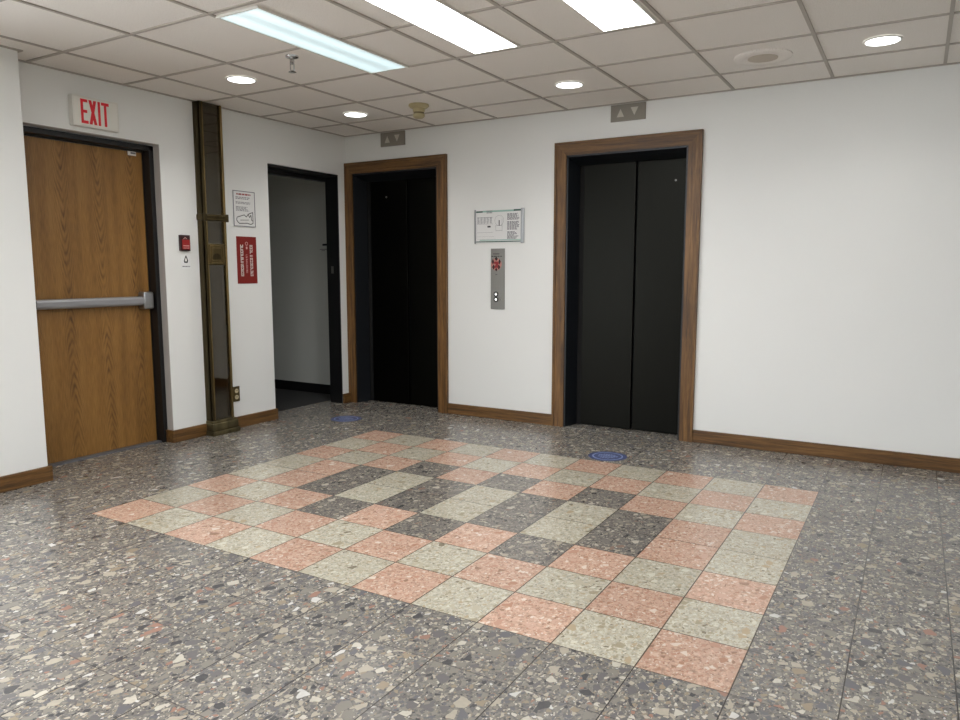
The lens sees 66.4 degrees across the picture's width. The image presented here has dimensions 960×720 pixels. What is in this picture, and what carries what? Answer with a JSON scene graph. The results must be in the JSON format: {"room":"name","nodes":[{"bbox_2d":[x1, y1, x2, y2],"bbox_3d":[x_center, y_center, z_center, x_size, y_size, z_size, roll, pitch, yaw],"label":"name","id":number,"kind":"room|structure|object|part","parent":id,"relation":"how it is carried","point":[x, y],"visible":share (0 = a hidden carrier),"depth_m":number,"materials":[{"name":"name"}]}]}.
{"room":"lobby","nodes":[
{"label":"lobby","id":0,"kind":"room"},
{"bbox_2d":[0,47,47,476],"bbox_3d":[-4.598,-0.238,1.670,0.415,2.685,6.738,4,8,30],"label":"wall","id":1,"kind":"structure","parent":0,"point":[22,423],"depth_m":4.37,"materials":[{"name":"white paint"}]},
{"bbox_2d":[0,465,52,492],"bbox_3d":[-3.085,0.764,4.149,0.235,0.096,1.206,4,8,30],"label":"baseboard","id":2,"kind":"structure","parent":1,"relation":"attached to","point":[27,478],"depth_m":4.46,"materials":[{"name":"brown wood"}]},
{"bbox_2d":[18,61,348,429],"bbox_3d":[-2.102,-0.773,6.065,0.200,2.685,3.500,4,8,30],"label":"wall","id":3,"kind":"structure","parent":0,"point":[250,143],"depth_m":5.77,"materials":[{"name":"white paint"}]},
{"bbox_2d":[68,94,118,132],"bbox_3d":[-2.576,-1.645,4.906,0.049,0.195,0.322,4,8,30],"label":"exit sign","id":4,"kind":"object","parent":3,"relation":"attached to","point":[86,112],"visible":1,"depth_m":4.88,"materials":[{"name":"white plastic"}]},
{"bbox_2d":[23,122,173,466],"bbox_3d":[-2.682,-0.426,5.122,0.199,2.223,0.992,4,8,30],"label":"door","id":5,"kind":"structure","parent":3,"relation":"in","point":[95,204],"depth_m":5.18,"materials":[{"name":"brown wood"}]},
{"bbox_2d":[178,235,190,250],"bbox_3d":[-2.244,-0.889,5.583,0.028,0.120,0.089,4,8,30],"label":"fire alarm","id":6,"kind":"object","parent":3,"relation":"attached to","point":[184,240],"visible":1,"depth_m":5.57,"materials":[{"name":"red plastic"}]},
{"bbox_3d":[-2.235,-0.878,5.583,0.009,0.074,0.067,4,8,30],"label":"handle","id":7,"kind":"part","parent":6,"relation":"part of","materials":[{"name":"red plastic"}]},
{"bbox_2d":[181,254,190,268],"bbox_3d":[-2.250,-0.754,5.615,0.003,0.109,0.086,4,8,30],"label":"sign","id":8,"kind":"object","parent":3,"relation":"attached to","point":[185,258],"visible":1,"depth_m":5.62,"materials":[{"name":"white plastic"}]},
{"bbox_2d":[192,101,240,436],"bbox_3d":[-2.084,-0.689,5.801,0.108,2.581,0.270,4,8,30],"label":"chute","id":9,"kind":"object","parent":3,"relation":"attached to","point":[211,217],"visible":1,"depth_m":5.76,"materials":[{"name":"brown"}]},
{"bbox_3d":[-2.155,-0.733,5.709,0.074,2.471,0.006,4,8,30],"label":"plate","id":10,"kind":"part","parent":9,"relation":"part of","materials":[{"name":"gold metal"}]},
{"bbox_3d":[-2.073,-0.742,5.784,0.005,2.471,0.160,4,8,30],"label":"glass panel","id":11,"kind":"part","parent":9,"relation":"part of","materials":[{"name":"clear glass"}]},
{"bbox_2d":[233,386,239,401],"bbox_3d":[-2.027,0.283,6.112,0.011,0.127,0.070,4,8,30],"label":"power outlet","id":12,"kind":"object","parent":3,"relation":"attached to","point":[236,390],"visible":0.92,"depth_m":6.11,"materials":[{"name":"gold metal"}]},
{"bbox_2d":[232,190,255,226],"bbox_3d":[-1.948,-1.247,6.064,0.009,0.289,0.230,4,8,30],"label":"poster","id":13,"kind":"object","parent":3,"relation":"attached to","point":[243,202],"visible":1,"depth_m":6.06,"materials":[{"name":"white paper"}]},
{"bbox_2d":[236,236,257,283],"bbox_3d":[-1.944,-0.833,6.125,0.004,0.388,0.210,4,8,30],"label":"sign","id":14,"kind":"object","parent":3,"relation":"attached to","point":[245,246],"visible":1,"depth_m":6.12,"materials":[{"name":"red plastic"}]},
{"bbox_2d":[166,393,350,442],"bbox_3d":[-1.860,0.476,6.510,0.120,0.096,2.072,4,8,30],"label":"baseboard","id":15,"kind":"structure","parent":3,"relation":"attached to","point":[173,436],"depth_m":6.14,"materials":[{"name":"brown wood"}]},
{"bbox_2d":[267,164,342,402],"bbox_3d":[-1.673,-0.629,6.821,0.201,2.215,0.893,4,8,30],"label":"door frame","id":16,"kind":"structure","parent":3,"relation":"in","point":[331,180],"depth_m":7.15,"materials":[{"name":"black paint"}]},
{"bbox_2d":[268,175,329,384],"bbox_3d":[-2.230,-1.029,8.100,2.200,2.700,0.100,4,8,30],"label":"wall","id":17,"kind":"structure","parent":0,"point":[297,207],"depth_m":7.89,"materials":[{"name":"paint"}]},
{"bbox_2d":[275,379,329,393],"bbox_3d":[-2.280,0.266,8.221,2.150,0.100,0.014,4,8,30],"label":"baseboard","id":18,"kind":"structure","parent":17,"relation":"attached to","point":[281,384],"depth_m":8.01,"materials":[{"name":"black paint"}]},
{"bbox_2d":[275,388,330,411],"bbox_3d":[-2.825,0.438,7.346,2.120,0.030,2.300,4,8,30],"label":"floor","id":19,"kind":"structure","parent":0,"point":[285,399],"depth_m":7.56,"materials":[{"name":"grey carpet"}]},
{"bbox_2d":[0,400,959,719],"bbox_3d":[-0.312,1.168,1.230,8.480,0.001,10.060,4,8,30],"label":"floor","id":20,"kind":"structure","parent":0,"point":[389,563],"depth_m":3.12,"materials":[{"name":"grey stone"}]},
{"bbox_2d":[331,416,360,421],"bbox_3d":[-1.190,0.522,6.527,0.270,0.002,0.270,4,8,30],"label":"decal","id":21,"kind":"object","parent":20,"relation":"on","point":[339,418],"visible":1,"depth_m":6.53,"materials":[{"name":"blue plastic"}]},
{"bbox_2d":[588,451,626,460],"bbox_3d":[0.905,0.682,5.209,0.270,0.002,0.270,4,8,30],"label":"decal","id":22,"kind":"object","parent":20,"relation":"on","point":[603,455],"visible":1,"depth_m":5.20,"materials":[{"name":"blue plastic"}]},
{"bbox_2d":[0,0,959,135],"bbox_3d":[-0.311,-1.429,0.737,8.700,0.096,10.160,4,8,30],"label":"ceiling","id":23,"kind":"structure","parent":0,"point":[209,36],"depth_m":4.31,"materials":[{"name":"tile"}]},
{"bbox_2d":[226,75,256,83],"bbox_3d":[-1.607,-1.889,4.945,0.198,0.010,0.198,4,8,30],"label":"recessed light","id":24,"kind":"object","parent":23,"relation":"in","point":[240,79],"visible":1,"depth_m":4.93,"materials":[{"name":"white plastic"}]},
{"bbox_2d":[285,54,298,72],"bbox_3d":[-1.131,-1.781,4.420,0.080,0.096,0.080,4,8,30],"label":"sprinkler","id":25,"kind":"object","parent":23,"relation":"attached to","point":[292,57],"visible":1,"depth_m":4.41,"materials":[{"name":"silver metal"}]},
{"bbox_2d":[215,5,408,73],"bbox_3d":[-0.894,-1.791,4.169,0.302,0.012,1.240,4,8,30],"label":"recessed light","id":26,"kind":"object","parent":23,"relation":"in","point":[258,19],"visible":1,"depth_m":4.07,"materials":[{"name":"white plastic"}]},
{"bbox_2d":[343,112,367,116],"bbox_3d":[-1.027,-2.024,6.052,0.198,0.010,0.198,4,8,30],"label":"recessed light","id":27,"kind":"object","parent":23,"relation":"in","point":[349,114],"visible":1,"depth_m":6.04,"materials":[{"name":"white plastic"}]},
{"bbox_2d":[409,102,428,118],"bbox_3d":[-0.476,-1.933,5.715,0.160,0.106,0.160,4,8,30],"label":"smoke detector","id":28,"kind":"object","parent":23,"relation":"attached to","point":[418,108],"visible":1,"depth_m":5.67,"materials":[{"name":"beige plastic"}]},
{"bbox_2d":[363,0,519,54],"bbox_3d":[-0.211,-1.741,3.752,0.305,0.012,1.213,4,8,30],"label":"recessed light","id":29,"kind":"object","parent":23,"relation":"in","point":[438,18],"visible":1,"depth_m":3.81,"materials":[{"name":"white plastic"}]},
{"bbox_2d":[0,0,959,136],"bbox_3d":[-0.262,-1.381,0.772,8.245,0.008,9.860,4,8,30],"label":"grid","id":30,"kind":"object","parent":23,"relation":"attached to","point":[813,33],"visible":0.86,"depth_m":4.48,"materials":[{"name":"beige paint"}]},
{"bbox_2d":[555,81,583,88],"bbox_3d":[0.619,-1.906,5.085,0.198,0.010,0.198,4,8,30],"label":"recessed light","id":31,"kind":"object","parent":23,"relation":"in","point":[564,84],"visible":1,"depth_m":5.07,"materials":[{"name":"white plastic"}]},
{"bbox_2d":[560,0,657,31],"bbox_3d":[0.480,-1.691,3.346,0.305,0.012,1.213,4,8,30],"label":"recessed light","id":32,"kind":"object","parent":23,"relation":"in","point":[605,15],"visible":1,"depth_m":3.66,"materials":[{"name":"white plastic"}]},
{"bbox_2d":[733,48,792,65],"bbox_3d":[1.705,-1.821,4.427,0.336,0.018,0.336,4,8,30],"label":"ceiling speaker","id":33,"kind":"object","parent":23,"relation":"attached to","point":[767,56],"visible":1,"depth_m":4.39,"materials":[{"name":"plastic"}]},
{"bbox_2d":[863,34,902,46],"bbox_3d":[2.254,-1.788,4.110,0.198,0.010,0.198,4,8,30],"label":"recessed light","id":34,"kind":"object","parent":23,"relation":"in","point":[883,40],"visible":1,"depth_m":4.10,"materials":[{"name":"white plastic"}]},
{"bbox_2d":[345,64,959,457],"bbox_3d":[2.336,-0.678,5.279,8.245,2.685,0.340,4,8,30],"label":"wall","id":35,"kind":"structure","parent":0,"point":[828,309],"depth_m":5.18,"materials":[{"name":"white paint"}]},
{"bbox_2d":[380,130,404,146],"bbox_3d":[-0.806,-2.042,6.779,0.278,0.126,0.014,4,8,30],"label":"lantern","id":36,"kind":"object","parent":35,"relation":"attached to","point":[396,138],"visible":1,"depth_m":6.77,"materials":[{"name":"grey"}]},
{"bbox_2d":[344,154,448,413],"bbox_3d":[-0.754,-0.711,7.021,1.184,2.334,0.235,4,8,30],"label":"elevator","id":37,"kind":"object","parent":35,"relation":"attached to","point":[396,210],"visible":0.88,"depth_m":7.09,"materials":[{"name":"black metal"}]},
{"bbox_3d":[-1.272,-0.735,7.207,0.102,2.332,0.030,4,8,30],"label":"casing","id":38,"kind":"part","parent":37,"relation":"part of","materials":[{"name":"brown wood"}]},
{"bbox_3d":[-0.876,-0.668,7.176,0.439,2.190,0.023,4,8,30],"label":"door panel","id":39,"kind":"part","parent":37,"relation":"part of","materials":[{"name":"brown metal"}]},
{"bbox_3d":[-0.806,-1.807,6.799,1.184,0.104,0.030,4,8,30],"label":"casing","id":40,"kind":"part","parent":37,"relation":"part of","materials":[{"name":"brown wood"}]},
{"bbox_3d":[-0.754,0.445,7.162,0.980,0.005,0.195,4,8,30],"label":"sill","id":41,"kind":"part","parent":37,"relation":"part of","materials":[{"name":"grey stone"}]},
{"bbox_3d":[-0.483,-0.646,6.955,0.439,2.200,0.025,4,8,30],"label":"door panel","id":42,"kind":"part","parent":37,"relation":"part of","materials":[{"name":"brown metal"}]},
{"bbox_3d":[-0.341,-0.668,6.660,0.102,2.332,0.030,4,8,30],"label":"casing","id":43,"kind":"part","parent":37,"relation":"part of","materials":[{"name":"brown wood"}]},
{"bbox_2d":[491,248,504,308],"bbox_3d":[0.153,-0.703,6.371,0.138,0.523,0.013,4,8,30],"label":"panel","id":44,"kind":"object","parent":35,"relation":"attached to","point":[497,255],"visible":1,"depth_m":6.37,"materials":[{"name":"silver metal"}]},
{"bbox_2d":[474,208,524,243],"bbox_3d":[0.163,-1.149,6.309,0.485,0.292,0.016,4,8,30],"label":"sign","id":45,"kind":"object","parent":35,"relation":"attached to","point":[500,225],"visible":1,"depth_m":6.31,"materials":[{"name":"white paper"}]},
{"bbox_3d":[-0.040,-1.164,6.428,0.013,0.292,0.016,4,8,30],"label":"frame rail","id":46,"kind":"part","parent":45,"relation":"part of","materials":[{"name":"metal"}]},
{"bbox_3d":[0.359,-1.135,6.194,0.030,0.292,0.016,4,8,30],"label":"frame rail","id":47,"kind":"part","parent":45,"relation":"part of","materials":[{"name":"metal"}]},
{"bbox_2d":[551,129,703,441],"bbox_3d":[1.173,-0.573,5.888,1.184,2.334,0.235,4,8,30],"label":"elevator","id":48,"kind":"object","parent":35,"relation":"attached to","point":[627,209],"visible":1,"depth_m":5.93,"materials":[{"name":"black metal"}]},
{"bbox_3d":[0.656,-0.597,6.074,0.102,2.332,0.030,4,8,30],"label":"casing","id":49,"kind":"part","parent":48,"relation":"part of","materials":[{"name":"brown wood"}]},
{"bbox_3d":[1.052,-0.530,6.044,0.439,2.190,0.023,4,8,30],"label":"door panel","id":50,"kind":"part","parent":48,"relation":"part of","materials":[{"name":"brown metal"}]},
{"bbox_3d":[1.174,0.583,6.029,0.980,0.005,0.195,4,8,30],"label":"sill","id":51,"kind":"part","parent":48,"relation":"part of","materials":[{"name":"grey stone"}]},
{"bbox_3d":[1.121,-1.670,5.666,1.184,0.104,0.030,4,8,30],"label":"casing","id":52,"kind":"part","parent":48,"relation":"part of","materials":[{"name":"brown wood"}]},
{"bbox_3d":[1.444,-0.508,5.823,0.439,2.200,0.025,4,8,30],"label":"door panel","id":53,"kind":"part","parent":48,"relation":"part of","materials":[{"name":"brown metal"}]},
{"bbox_3d":[1.587,-0.530,5.527,0.102,2.332,0.030,4,8,30],"label":"casing","id":54,"kind":"part","parent":48,"relation":"part of","materials":[{"name":"brown wood"}]},
{"bbox_2d":[611,102,645,122],"bbox_3d":[1.137,-1.903,5.637,0.278,0.126,0.014,4,8,30],"label":"lantern","id":55,"kind":"object","parent":35,"relation":"attached to","point":[631,111],"visible":1,"depth_m":5.63,"materials":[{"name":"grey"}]},
{"bbox_2d":[447,403,959,472],"bbox_3d":[2.747,0.662,4.986,7.077,0.096,0.020,4,8,30],"label":"baseboard","id":56,"kind":"structure","parent":35,"relation":"attached to","point":[920,461],"depth_m":5.28,"materials":[{"name":"brown wood"}]}
]}

